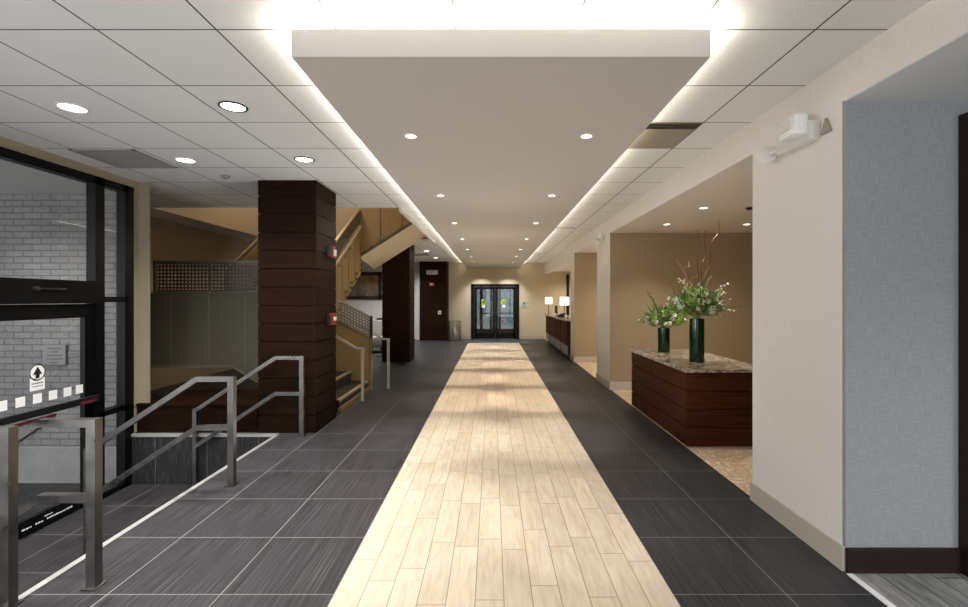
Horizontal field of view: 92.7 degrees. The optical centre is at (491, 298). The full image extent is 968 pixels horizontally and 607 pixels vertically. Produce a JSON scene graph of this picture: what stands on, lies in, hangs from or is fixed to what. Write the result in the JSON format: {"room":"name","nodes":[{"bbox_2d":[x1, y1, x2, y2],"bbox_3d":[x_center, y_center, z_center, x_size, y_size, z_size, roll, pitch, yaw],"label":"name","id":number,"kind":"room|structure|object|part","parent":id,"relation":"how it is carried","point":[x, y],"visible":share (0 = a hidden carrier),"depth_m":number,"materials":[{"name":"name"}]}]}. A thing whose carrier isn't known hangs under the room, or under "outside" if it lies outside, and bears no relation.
{"room":"lobby","nodes":[
{"label":"lobby","id":0,"kind":"room"},
{"bbox_2d":[0,194,115,482],"bbox_3d":[-8.150,0.310,5.468,7.700,3.680,0.165,0,0,0],"label":"brick wall","id":1,"kind":"structure","parent":0,"point":[43,236],"depth_m":5.40,"materials":[{"name":"grey brick"}]},
{"bbox_2d":[43,345,66,364],"bbox_3d":[-5.091,0.656,5.384,0.262,0.227,0.028,0,0,0],"label":"wall plaque","id":2,"kind":"object","parent":1,"relation":"attached to","point":[52,354],"visible":1,"depth_m":5.37,"materials":[{"name":"grey"}]},
{"bbox_2d":[0,159,115,193],"bbox_3d":[-8.135,-1.250,0.700,7.730,0.060,9.400,0,0,0],"label":"ceiling","id":3,"kind":"structure","parent":0,"point":[15,178],"depth_m":4.86,"materials":[{"name":"grey paint"}]},
{"bbox_2d":[18,483,191,595],"bbox_3d":[-7.200,2.200,0.700,9.600,0.100,9.400,0,0,0],"label":"floor","id":4,"kind":"structure","parent":0,"point":[47,550],"depth_m":4.41,"materials":[{"name":"grey tile"}]},
{"bbox_2d":[0,425,23,606],"bbox_3d":[-3.071,1.401,2.360,1.282,1.491,0.080,0,0,0],"label":"handrail","id":5,"kind":"object","parent":4,"relation":"on","point":[8,434],"visible":1,"depth_m":2.34,"materials":[{"name":"metal"}]},
{"bbox_3d":[-2.470,1.565,2.360,0.080,0.006,0.080,0,0,0],"label":"plate","id":6,"kind":"part","parent":5,"relation":"part of","materials":[{"name":"metal"}]},
{"bbox_2d":[18,417,106,590],"bbox_3d":[-2.766,1.401,2.520,1.272,1.491,0.080,0,0,0],"label":"handrail","id":7,"kind":"object","parent":4,"relation":"on","point":[93,496],"visible":1,"depth_m":2.50,"materials":[{"name":"metal"}]},
{"bbox_3d":[-2.793,1.386,2.520,1.196,0.643,0.045,0,0,0],"label":"rail","id":8,"kind":"part","parent":7,"relation":"part of","materials":[{"name":"metal"}]},
{"bbox_3d":[-2.793,0.977,2.520,1.196,0.643,0.045,0,0,0],"label":"rail","id":9,"kind":"part","parent":7,"relation":"part of","materials":[{"name":"metal"}]},
{"bbox_3d":[-2.170,1.565,2.520,0.080,0.006,0.080,0,0,0],"label":"plate","id":10,"kind":"part","parent":7,"relation":"part of","materials":[{"name":"metal"}]},
{"bbox_3d":[-2.170,1.109,2.520,0.050,0.909,0.050,0,0,0],"label":"post","id":11,"kind":"part","parent":7,"relation":"part of","materials":[{"name":"metal"}]},
{"bbox_2d":[83,376,238,554],"bbox_3d":[-2.786,1.401,3.890,1.272,1.491,0.080,0,0,0],"label":"handrail","id":12,"kind":"object","parent":4,"relation":"on","point":[230,427],"visible":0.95,"depth_m":3.87,"materials":[{"name":"metal"}]},
{"bbox_3d":[-3.400,1.703,3.890,0.044,0.886,0.044,0,0,0],"label":"post","id":13,"kind":"part","parent":12,"relation":"part of","materials":[{"name":"metal"}]},
{"bbox_3d":[-2.813,1.386,3.890,1.196,0.643,0.045,0,0,0],"label":"rail","id":14,"kind":"part","parent":12,"relation":"part of","materials":[{"name":"metal"}]},
{"bbox_3d":[-2.813,0.977,3.890,1.196,0.643,0.045,0,0,0],"label":"rail","id":15,"kind":"part","parent":12,"relation":"part of","materials":[{"name":"metal"}]},
{"bbox_3d":[-2.190,1.109,3.890,0.050,0.909,0.050,0,0,0],"label":"post","id":16,"kind":"part","parent":12,"relation":"part of","materials":[{"name":"metal"}]},
{"bbox_2d":[192,356,306,486],"bbox_3d":[-2.771,1.401,5.280,1.282,1.491,0.080,0,0,0],"label":"handrail","id":17,"kind":"object","parent":4,"relation":"on","point":[196,443],"visible":0.94,"depth_m":5.26,"materials":[{"name":"metal"}]},
{"bbox_3d":[-3.390,1.703,5.280,0.044,0.886,0.044,0,0,0],"label":"post","id":18,"kind":"part","parent":17,"relation":"part of","materials":[{"name":"metal"}]},
{"bbox_3d":[-2.798,0.977,5.280,1.206,0.643,0.045,0,0,0],"label":"rail","id":19,"kind":"part","parent":17,"relation":"part of","materials":[{"name":"metal"}]},
{"bbox_3d":[-2.798,1.386,5.280,1.206,0.643,0.045,0,0,0],"label":"rail","id":20,"kind":"part","parent":17,"relation":"part of","materials":[{"name":"metal"}]},
{"bbox_3d":[-2.170,1.109,5.280,0.050,0.909,0.050,0,0,0],"label":"post","id":21,"kind":"part","parent":17,"relation":"part of","materials":[{"name":"metal"}]},
{"bbox_2d":[134,181,149,431],"bbox_3d":[-4.183,0.385,5.447,0.235,3.530,0.095,0,0,0],"label":"wall","id":22,"kind":"structure","parent":0,"point":[142,191],"depth_m":5.47,"materials":[{"name":"beige paint"}]},
{"bbox_2d":[0,146,133,498],"bbox_3d":[-4.200,0.430,0.640,0.180,3.440,9.480,0,0,0],"label":"window","id":23,"kind":"structure","parent":22,"relation":"in","point":[12,290],"depth_m":4.95,"materials":[{"name":"black metal"}]},
{"bbox_2d":[0,304,98,539],"bbox_3d":[-4.177,1.097,3.770,0.136,2.085,2.180,0,0,0],"label":"door","id":24,"kind":"structure","parent":23,"relation":"attached to","point":[49,515],"depth_m":4.44,"materials":[{"name":"black metal"}]},
{"bbox_3d":[-4.130,-0.090,4.325,0.040,0.040,0.310,0,0,0],"label":"closer arm","id":25,"kind":"part","parent":23,"relation":"part of","materials":[{"name":"metal"}]},
{"bbox_2d":[0,136,135,188],"bbox_3d":[-4.240,-1.335,0.710,0.120,0.090,9.420,0,0,0],"label":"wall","id":26,"kind":"structure","parent":23,"relation":"attached to","point":[4,142],"depth_m":4.50,"materials":[{"name":"beige paint"}]},
{"bbox_2d":[132,437,270,483],"bbox_3d":[-3.360,1.875,5.360,1.780,0.550,0.020,0,0,0],"label":"wall","id":27,"kind":"structure","parent":0,"point":[174,466],"depth_m":5.35,"materials":[{"name":"grey tile"}]},
{"bbox_2d":[18,433,280,598],"bbox_3d":[-3.317,1.589,0.690,1.725,0.043,9.380,0,0,0],"label":"trim","id":28,"kind":"structure","parent":27,"relation":"attached to","point":[272,435],"depth_m":3.77,"materials":[{"name":"silver metal"}]},
{"bbox_2d":[150,217,340,390],"bbox_3d":[-5.070,0.385,11.735,1.700,3.530,12.530,0,0,0],"label":"wall","id":29,"kind":"structure","parent":0,"point":[169,241],"depth_m":8.71,"materials":[{"name":"beige paint"}]},
{"bbox_2d":[153,208,427,238],"bbox_3d":[-3.250,-2.954,9.135,4.100,3.151,4.530,0,0,0],"label":"wall","id":30,"kind":"structure","parent":0,"point":[245,220],"depth_m":9.33,"materials":[{"name":"beige paint"}]},
{"bbox_2d":[342,263,543,338],"bbox_3d":[-1.985,0.095,17.960,8.030,2.950,0.120,0,0,0],"label":"wall","id":31,"kind":"structure","parent":0,"point":[529,277],"depth_m":17.90,"materials":[{"name":"beige paint"}]},
{"bbox_2d":[346,272,381,299],"bbox_3d":[-4.979,-0.494,17.874,1.434,1.066,0.048,0,0,0],"label":"wall art","id":32,"kind":"object","parent":31,"relation":"attached to","point":[368,286],"visible":0.66,"depth_m":17.87,"materials":[{"name":"black plastic"}]},
{"bbox_2d":[416,262,419,339],"bbox_3d":[-2.780,0.095,17.690,0.160,2.950,0.380,0,0,0],"label":"trim","id":33,"kind":"structure","parent":31,"relation":"attached to","point":[417,263],"depth_m":17.50,"materials":[{"name":"grey paint"}]},
{"bbox_2d":[471,284,518,338],"bbox_3d":[0.120,0.505,17.922,1.860,2.130,0.155,0,0,0],"label":"door","id":34,"kind":"structure","parent":31,"relation":"in","point":[474,335],"depth_m":17.90,"materials":[{"name":"black metal"}]},
{"bbox_2d":[461,336,543,338],"bbox_3d":[0.185,1.510,17.892,3.690,0.120,0.015,0,0,0],"label":"baseboard","id":35,"kind":"structure","parent":31,"relation":"attached to","point":[462,337],"depth_m":17.89,"materials":[{"name":"beige"}]},
{"bbox_2d":[521,301,526,306],"bbox_3d":[1.240,0.213,17.889,0.200,0.220,0.019,0,0,0],"label":"wall sign","id":36,"kind":"object","parent":31,"relation":"attached to","point":[523,303],"visible":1,"depth_m":17.88,"materials":[{"name":"green"}]},
{"bbox_2d":[15,339,887,606],"bbox_3d":[-1.875,1.867,6.975,7.850,0.606,21.950,0,0,0],"label":"floor","id":37,"kind":"structure","parent":0,"point":[300,510],"depth_m":3.31,"materials":[{"name":"grey tile"}]},
{"bbox_2d":[136,390,259,431],"bbox_3d":[-3.467,1.403,5.840,1.425,0.331,0.840,0,0,0],"label":"plinth","id":38,"kind":"object","parent":37,"relation":"on","point":[175,415],"visible":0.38,"depth_m":5.43,"materials":[{"name":"brown wood"}]},
{"bbox_2d":[150,208,425,411],"bbox_3d":[-3.520,-0.734,8.821,4.160,4.609,4.958,0,0,0],"label":"staircase","id":39,"kind":"structure","parent":37,"relation":"on","point":[191,328],"depth_m":6.37,"materials":[{"name":"tan painted surface"},{"name":"perforated metal"},{"name":"steel"}]},
{"bbox_3d":[-4.196,0.681,6.352,2.808,1.463,0.020,0,0,0],"label":"cladding trim","id":40,"kind":"part","parent":39,"relation":"part of","materials":[{"name":"brown"}]},
{"bbox_3d":[-3.930,-0.284,6.370,1.460,0.468,0.050,0,0,0],"label":"guard frame","id":41,"kind":"part","parent":39,"relation":"part of","materials":[{"name":"grey metal"}]},
{"bbox_3d":[-4.600,-0.714,8.935,0.050,1.967,1.951,0,0,0],"label":"guard rail","id":42,"kind":"part","parent":39,"relation":"part of","materials":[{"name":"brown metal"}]},
{"bbox_3d":[-4.590,-0.655,8.950,0.020,1.850,1.900,0,0,0],"label":"flight guard panel","id":43,"kind":"part","parent":39,"relation":"part of","materials":[{"name":"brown metal"}]},
{"bbox_3d":[-2.870,-1.342,8.980,0.050,1.188,2.037,0,0,0],"label":"guard rail","id":44,"kind":"part","parent":39,"relation":"part of","materials":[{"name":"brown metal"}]},
{"bbox_3d":[-2.855,-0.502,8.980,0.030,2.078,2.020,0,0,0],"label":"flight guard panel","id":45,"kind":"part","parent":39,"relation":"part of","materials":[{"name":"beige wood"}]},
{"bbox_3d":[-2.748,0.734,7.070,1.579,1.673,0.040,0,0,0],"label":"stair handrail","id":46,"kind":"part","parent":39,"relation":"part of","materials":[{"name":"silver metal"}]},
{"bbox_3d":[-2.990,0.640,7.945,1.820,1.856,0.030,0,0,0],"label":"flight guard panel","id":47,"kind":"part","parent":39,"relation":"part of","materials":[{"name":"brown metal"}]},
{"bbox_3d":[-2.990,-0.166,7.930,1.832,1.005,0.050,0,0,0],"label":"guard rail","id":48,"kind":"part","parent":39,"relation":"part of","materials":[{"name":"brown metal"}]},
{"bbox_3d":[-2.105,1.539,7.150,0.050,0.058,1.540,0,0,0],"label":"kick plate","id":49,"kind":"part","parent":39,"relation":"part of","materials":[{"name":"brown metal"}]},
{"bbox_3d":[-2.568,0.704,8.020,1.579,1.733,0.040,0,0,0],"label":"stair handrail","id":50,"kind":"part","parent":39,"relation":"part of","materials":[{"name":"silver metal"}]},
{"bbox_3d":[-2.080,0.635,7.950,0.040,0.670,0.060,0,0,0],"label":"guard post","id":51,"kind":"part","parent":39,"relation":"part of","materials":[{"name":"black metal"}]},
{"bbox_3d":[-2.155,-1.975,10.015,1.430,2.127,0.030,0,0,0],"label":"flight guard panel","id":52,"kind":"part","parent":39,"relation":"part of","materials":[{"name":"brown metal"}]},
{"bbox_3d":[-2.160,-1.370,10.005,1.440,0.977,0.030,0,0,0],"label":"guard trim","id":53,"kind":"part","parent":39,"relation":"part of","materials":[{"name":"brown"}]},
{"bbox_2d":[258,180,335,432],"bbox_3d":[-2.390,0.095,5.730,0.680,2.950,0.680,0,0,0],"label":"column","id":54,"kind":"structure","parent":37,"relation":"on","point":[297,218],"depth_m":5.39,"materials":[{"name":"brown wood"}]},
{"bbox_2d":[327,246,336,257],"bbox_3d":[-2.014,-0.590,5.825,0.071,0.150,0.190,0,0,0],"label":"fire alarm","id":55,"kind":"object","parent":54,"relation":"attached to","point":[331,250],"visible":1,"depth_m":5.80,"materials":[{"name":"red plastic"}]},
{"bbox_2d":[327,313,336,324],"bbox_3d":[-2.014,0.260,5.825,0.071,0.150,0.190,0,0,0],"label":"fire alarm","id":56,"kind":"object","parent":54,"relation":"attached to","point":[331,317],"visible":1,"depth_m":5.80,"materials":[{"name":"red plastic"}]},
{"bbox_2d":[363,320,382,352],"bbox_3d":[-3.500,1.110,13.620,0.840,0.920,0.720,0,0,0],"label":"wall","id":57,"kind":"structure","parent":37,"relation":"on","point":[377,324],"depth_m":13.84,"materials":[{"name":"white paint"}]},
{"bbox_3d":[-3.500,1.010,13.910,0.640,0.720,0.140,0,0,0],"label":"backrest","id":58,"kind":"part","parent":57,"relation":"part of","materials":[{"name":"grey fabric"}]},
{"bbox_3d":[-3.500,1.260,13.590,0.640,0.260,0.620,0,0,0],"label":"seat","id":59,"kind":"part","parent":57,"relation":"part of","materials":[{"name":"grey fabric"}]},
{"bbox_2d":[382,245,413,361],"bbox_3d":[-2.370,0.095,11.750,0.680,2.950,0.700,0,0,0],"label":"column","id":60,"kind":"structure","parent":37,"relation":"on","point":[397,272],"depth_m":11.40,"materials":[{"name":"brown wood"}]},
{"bbox_2d":[419,261,448,340],"bbox_3d":[-2.190,0.095,17.540,1.020,2.950,0.680,0,0,0],"label":"column","id":61,"kind":"structure","parent":37,"relation":"on","point":[433,326],"depth_m":17.20,"materials":[{"name":"brown wood"}]},
{"bbox_2d":[427,270,437,274],"bbox_3d":[-2.227,-0.973,17.162,0.400,0.160,0.072,0,0,0],"label":"exit sign","id":62,"kind":"object","parent":61,"relation":"attached to","point":[429,272],"visible":1,"depth_m":17.13,"materials":[{"name":"white plastic"}]},
{"bbox_2d":[448,320,460,340],"bbox_3d":[-1.400,1.198,17.300,0.476,0.745,0.476,0,0,0],"label":"trash can","id":63,"kind":"object","parent":37,"relation":"on","point":[454,326],"visible":1,"depth_m":17.10,"materials":[{"name":"metal"}]},
{"bbox_2d":[328,343,679,606],"bbox_3d":[0.061,1.870,6.150,1.798,0.600,20.300,0,0,0],"label":"floor strip","id":64,"kind":"object","parent":37,"relation":"on","point":[496,501],"visible":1,"depth_m":3.28,"materials":[{"name":"beige wood"}]},
{"bbox_2d":[846,573,895,606],"bbox_3d":[2.036,1.617,-0.685,0.036,0.105,6.630,0,0,0],"label":"trim","id":65,"kind":"structure","parent":37,"relation":"on","point":[872,591],"depth_m":2.48,"materials":[{"name":"white metal"}]},
{"bbox_2d":[0,0,929,262],"bbox_3d":[-1.875,-1.410,7.000,7.950,0.060,22.000,0,0,0],"label":"ceiling","id":66,"kind":"structure","parent":0,"point":[151,76],"depth_m":2.92,"materials":[{"name":"tile"}]},
{"bbox_2d":[54,102,89,113],"bbox_3d":[-3.030,-1.377,3.336,0.194,0.011,0.194,0,0,0],"label":"recessed light","id":67,"kind":"object","parent":66,"relation":"in","point":[71,107],"visible":1,"depth_m":3.33,"materials":[{"name":"white"}]},
{"bbox_2d":[68,149,177,167],"bbox_3d":[-3.615,-1.377,4.570,0.610,0.010,0.600,0,0,0],"label":"ceiling vent","id":68,"kind":"object","parent":66,"relation":"in","point":[120,158],"visible":1,"depth_m":4.55,"materials":[{"name":"grey metal"}]},
{"bbox_2d":[174,157,196,162],"bbox_3d":[-3.050,-1.377,4.600,0.194,0.011,0.194,0,0,0],"label":"recessed light","id":69,"kind":"object","parent":66,"relation":"in","point":[180,159],"visible":1,"depth_m":4.59,"materials":[{"name":"white"}]},
{"bbox_2d":[220,175,230,178],"bbox_3d":[-3.000,-1.365,5.200,0.100,0.031,0.100,0,0,0],"label":"smoke detector","id":70,"kind":"object","parent":66,"relation":"attached to","point":[222,176],"visible":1,"depth_m":5.17,"materials":[{"name":"grey plastic"}]},
{"bbox_2d":[217,101,247,112],"bbox_3d":[-1.860,-1.377,3.320,0.194,0.011,0.194,0,0,0],"label":"recessed light","id":71,"kind":"object","parent":66,"relation":"in","point":[231,106],"visible":1,"depth_m":3.31,"materials":[{"name":"grey"}]},
{"bbox_2d":[150,207,435,243],"bbox_3d":[-3.280,-1.470,9.075,3.840,0.320,4.250,0,0,0],"label":"trim","id":72,"kind":"structure","parent":66,"relation":"attached to","point":[402,211],"depth_m":7.03,"materials":[{"name":"grey paint"}]},
{"bbox_2d":[294,156,314,162],"bbox_3d":[-1.860,-1.377,4.580,0.194,0.011,0.194,0,0,0],"label":"recessed light","id":73,"kind":"object","parent":66,"relation":"in","point":[298,158],"visible":1,"depth_m":4.58,"materials":[{"name":"grey"}]},
{"bbox_2d":[414,254,429,255],"bbox_3d":[-2.300,-1.377,14.500,0.600,0.010,0.600,0,0,0],"label":"ceiling vent","id":74,"kind":"object","parent":66,"relation":"in","point":[414,254],"visible":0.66,"depth_m":14.75,"materials":[{"name":"grey metal"}]},
{"bbox_2d":[553,227,575,231],"bbox_3d":[1.360,-1.376,9.220,0.520,0.012,0.560,0,0,0],"label":"ceiling vent","id":75,"kind":"object","parent":66,"relation":"in","point":[557,229],"visible":0.64,"depth_m":9.20,"materials":[{"name":"metal"}]},
{"bbox_2d":[628,122,702,148],"bbox_3d":[1.375,-1.375,3.928,0.550,0.015,0.615,0,0,0],"label":"ceiling vent","id":76,"kind":"object","parent":66,"relation":"in","point":[658,135],"visible":0.64,"depth_m":3.87,"materials":[{"name":"beige metal"}]},
{"bbox_2d":[477,326,512,328],"bbox_3d":[0.000,1.620,21.975,6.000,0.100,8.050,0,0,0],"label":"floor","id":77,"kind":"structure","parent":0,"point":[478,327],"depth_m":25.01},
{"bbox_2d":[477,289,512,322],"bbox_3d":[0.000,-0.030,30.150,16.000,3.200,0.300,0,0,0],"label":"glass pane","id":78,"kind":"structure","parent":0,"point":[507,294],"depth_m":30.00,"materials":[{"name":"clear glass"}]},
{"bbox_2d":[291,29,710,267],"bbox_3d":[0.044,-1.248,10.057,2.048,0.135,15.606,0,0,0],"label":"ceiling","id":79,"kind":"structure","parent":0,"point":[498,118],"depth_m":2.82,"materials":[{"name":"grey paint"}]},
{"bbox_2d":[404,133,416,138],"bbox_3d":[-0.588,-1.177,3.345,0.092,0.011,0.092,0,0,0],"label":"recessed light","id":80,"kind":"object","parent":79,"relation":"in","point":[408,135],"visible":1,"depth_m":3.33,"materials":[{"name":"white"}]},
{"bbox_2d":[580,133,592,138],"bbox_3d":[0.684,-1.177,3.345,0.092,0.011,0.092,0,0,0],"label":"recessed light","id":81,"kind":"object","parent":79,"relation":"in","point":[586,135],"visible":1,"depth_m":3.34,"materials":[{"name":"white"}]},
{"bbox_2d":[544,272,570,338],"bbox_3d":[3.065,0.095,14.700,2.070,2.950,6.600,0,0,0],"label":"wall","id":82,"kind":"structure","parent":0,"point":[554,282],"depth_m":17.90,"materials":[{"name":"beige paint"}]},
{"bbox_2d":[566,274,568,314],"bbox_3d":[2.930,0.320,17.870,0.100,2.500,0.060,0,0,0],"label":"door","id":83,"kind":"structure","parent":82,"relation":"in","point":[567,275],"depth_m":17.84,"materials":[{"name":"black"}]},
{"bbox_2d":[553,154,752,271],"bbox_3d":[4.066,-1.105,10.800,4.067,0.150,14.400,0,0,0],"label":"ceiling","id":84,"kind":"structure","parent":0,"point":[727,194],"depth_m":5.91,"materials":[{"name":"white paint"}]},
{"bbox_2d":[576,362,752,495],"bbox_3d":[4.025,1.870,7.500,3.950,0.600,7.800,0,0,0],"label":"floor","id":85,"kind":"structure","parent":0,"point":[735,463],"depth_m":4.59,"materials":[{"name":"beige carpet"}]},
{"bbox_2d":[630,349,752,445],"bbox_3d":[2.502,1.157,5.840,0.935,0.818,1.960,0,0,0],"label":"reception desk","id":86,"kind":"object","parent":85,"relation":"on","point":[709,402],"depth_m":4.88,"materials":[{"name":"brown wood"}]},
{"bbox_2d":[658,328,669,351],"bbox_3d":[2.410,0.580,6.480,0.160,0.335,0.160,0,0,0],"label":"vase","id":87,"kind":"object","parent":86,"relation":"on","point":[663,333],"visible":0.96,"depth_m":6.41,"materials":[{"name":"green glass"}]},
{"bbox_2d":[638,288,688,327],"bbox_3d":[2.433,0.171,6.465,0.675,0.649,0.655,0,0,-43],"label":"flower arrangement","id":88,"kind":"object","parent":87,"relation":"in","point":[657,317],"visible":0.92,"depth_m":6.36,"materials":[{"name":"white plant"}]},
{"bbox_2d":[630,349,752,372],"bbox_3d":[2.502,0.764,5.840,0.935,0.032,1.960,0,0,0],"label":"countertop","id":89,"kind":"structure","parent":86,"relation":"on","point":[678,359],"depth_m":5.40,"materials":[{"name":"stone"}]},
{"bbox_2d":[689,318,703,362],"bbox_3d":[2.420,0.492,5.460,0.166,0.510,0.166,0,0,0],"label":"vase","id":90,"kind":"object","parent":86,"relation":"on","point":[696,326],"visible":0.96,"depth_m":5.39,"materials":[{"name":"green glass"}]},
{"bbox_2d":[664,221,741,318],"bbox_3d":[2.461,-0.310,5.450,0.790,1.261,0.744,0,0,38],"label":"flower arrangement","id":91,"kind":"object","parent":90,"relation":"in","point":[701,299],"visible":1,"depth_m":5.37,"materials":[{"name":"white plant"}]},
{"bbox_2d":[544,0,967,571],"bbox_3d":[4.065,0.095,6.950,4.070,2.950,21.900,0,0,0],"label":"wall","id":92,"kind":"structure","parent":0,"point":[900,158],"depth_m":2.69,"materials":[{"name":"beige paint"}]},
{"bbox_2d":[594,233,604,243],"bbox_3d":[1.966,-1.097,8.507,0.124,0.162,0.386,0,0,0],"label":"emergency light","id":93,"kind":"object","parent":92,"relation":"attached to","point":[600,238],"visible":1,"depth_m":8.34,"materials":[{"name":"white plastic"}]},
{"bbox_2d":[570,354,844,570],"bbox_3d":[4.008,1.500,7.300,3.985,0.140,9.280,0,0,0],"label":"baseboard","id":94,"kind":"structure","parent":92,"relation":"attached to","point":[829,548],"depth_m":3.11,"materials":[{"name":"beige"}]},
{"bbox_2d":[756,114,819,163],"bbox_3d":[1.950,-1.053,3.091,0.156,0.203,0.483,0,0,0],"label":"emergency light","id":95,"kind":"object","parent":92,"relation":"attached to","point":[796,132],"visible":1,"depth_m":2.94,"materials":[{"name":"white plastic"}]},
{"bbox_2d":[820,118,832,134],"bbox_3d":[2.019,-1.045,2.790,0.019,0.090,0.080,0,0,0],"label":"wall sensor","id":96,"kind":"object","parent":92,"relation":"attached to","point":[826,128],"visible":1,"depth_m":2.79,"materials":[{"name":"beige"}]},
{"bbox_2d":[845,548,961,573],"bbox_3d":[2.355,1.500,2.645,0.650,0.140,0.020,0,0,0],"label":"baseboard","id":97,"kind":"structure","parent":92,"relation":"attached to","point":[857,560],"depth_m":2.63,"materials":[{"name":"black wood"}]},
{"bbox_2d":[958,112,967,576],"bbox_3d":[3.215,0.260,2.618,1.070,2.620,0.125,0,0,0],"label":"door","id":98,"kind":"structure","parent":92,"relation":"in","point":[962,119],"depth_m":2.63,"materials":[{"name":"black"}]},
{"bbox_2d":[846,32,967,100],"bbox_3d":[4.066,-1.162,-0.672,4.067,0.056,6.656,0,0,0],"label":"ceiling","id":99,"kind":"structure","parent":0,"point":[941,74],"depth_m":2.40,"materials":[{"name":"white paint"}]},
{"bbox_2d":[854,574,967,606],"bbox_3d":[4.025,1.870,-0.650,3.950,0.600,6.700,0,0,0],"label":"planks","id":100,"kind":"object","parent":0,"point":[902,590],"depth_m":2.50,"materials":[{"name":"grey wood"}]},
{"bbox_3d":[3.025,1.870,14.675,1.950,0.600,6.550,0,0,0],"label":"floor","id":101,"kind":"structure","parent":0,"visible":0},
{"bbox_2d":[544,314,570,358],"bbox_3d":[2.255,1.063,14.420,0.690,1.007,4.960,0,0,0],"label":"reception desk","id":102,"kind":"object","parent":101,"relation":"on","point":[558,329],"depth_m":13.43,"materials":[{"name":"brown wood"}]},
{"bbox_3d":[1.968,0.915,16.215,0.025,0.590,1.130,0,0,0],"label":"panel","id":103,"kind":"part","parent":102,"relation":"part of","materials":[{"name":"brown wood"}]},
{"bbox_2d":[545,297,551,313],"bbox_3d":[2.000,0.258,16.300,0.250,0.600,0.250,0,0,0],"label":"table lamp","id":104,"kind":"object","parent":102,"relation":"on","point":[548,300],"visible":0.95,"depth_m":16.21,"materials":[{"name":"fabric"}]},
{"bbox_3d":[2.000,0.073,16.300,0.250,0.230,0.250,0,0,0],"label":"lamp shade","id":105,"kind":"part","parent":104,"relation":"part of","materials":[{"name":"white fabric"}]},
{"bbox_3d":[1.971,1.360,15.005,0.018,0.240,1.090,0,0,0],"label":"panel","id":106,"kind":"part","parent":102,"relation":"part of","materials":[{"name":"grey"}]},
{"bbox_3d":[1.968,0.915,15.005,0.025,0.590,1.130,0,0,0],"label":"panel","id":107,"kind":"part","parent":102,"relation":"part of","materials":[{"name":"brown wood"}]},
{"bbox_2d":[544,314,570,321],"bbox_3d":[2.255,0.578,14.420,0.690,0.035,4.960,0,0,0],"label":"countertop","id":108,"kind":"structure","parent":102,"relation":"on","point":[568,317],"depth_m":13.62,"materials":[{"name":"stone"}]},
{"bbox_3d":[1.971,1.360,13.795,0.018,0.240,1.090,0,0,0],"label":"panel","id":109,"kind":"part","parent":102,"relation":"part of","materials":[{"name":"grey metal"}]},
{"bbox_3d":[1.968,0.915,13.795,0.025,0.590,1.130,0,0,0],"label":"panel","id":110,"kind":"part","parent":102,"relation":"part of","materials":[{"name":"brown wood"}]},
{"bbox_2d":[560,297,568,318],"bbox_3d":[2.030,0.258,12.950,0.250,0.600,0.250,0,0,0],"label":"table lamp","id":111,"kind":"object","parent":102,"relation":"on","point":[564,301],"visible":1,"depth_m":12.85,"materials":[{"name":"fabric"}]},
{"bbox_3d":[2.030,0.073,12.950,0.250,0.230,0.250,0,0,0],"label":"lamp shade","id":112,"kind":"part","parent":111,"relation":"part of","materials":[{"name":"white fabric"}]},
{"bbox_3d":[1.971,1.360,12.585,0.018,0.240,1.090,0,0,0],"label":"panel","id":113,"kind":"part","parent":102,"relation":"part of","materials":[{"name":"grey metal"}]},
{"bbox_3d":[1.968,0.915,12.585,0.025,0.590,1.130,0,0,0],"label":"panel","id":114,"kind":"part","parent":102,"relation":"part of","materials":[{"name":"brown wood"}]},
{"bbox_3d":[0.100,0.120,19.510,2.900,2.900,2.980,0,0,0],"label":"wall","id":115,"kind":"structure","parent":0,"visible":0},
{"bbox_2d":[477,289,512,332],"bbox_3d":[0.100,0.270,20.950,2.700,2.600,0.100,0,0,0],"label":"door","id":116,"kind":"structure","parent":115,"relation":"in","point":[481,330],"depth_m":20.90,"materials":[{"name":"black metal"}]},
{"label":"outside","id":117,"kind":"structure","parent":0,"visible":0},
{"bbox_2d":[477,323,512,325],"bbox_3d":[0.000,1.620,28.500,30.000,0.100,5.000,0,0,0],"label":"ground","id":118,"kind":"structure","parent":117,"point":[478,324],"depth_m":27.90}
]}

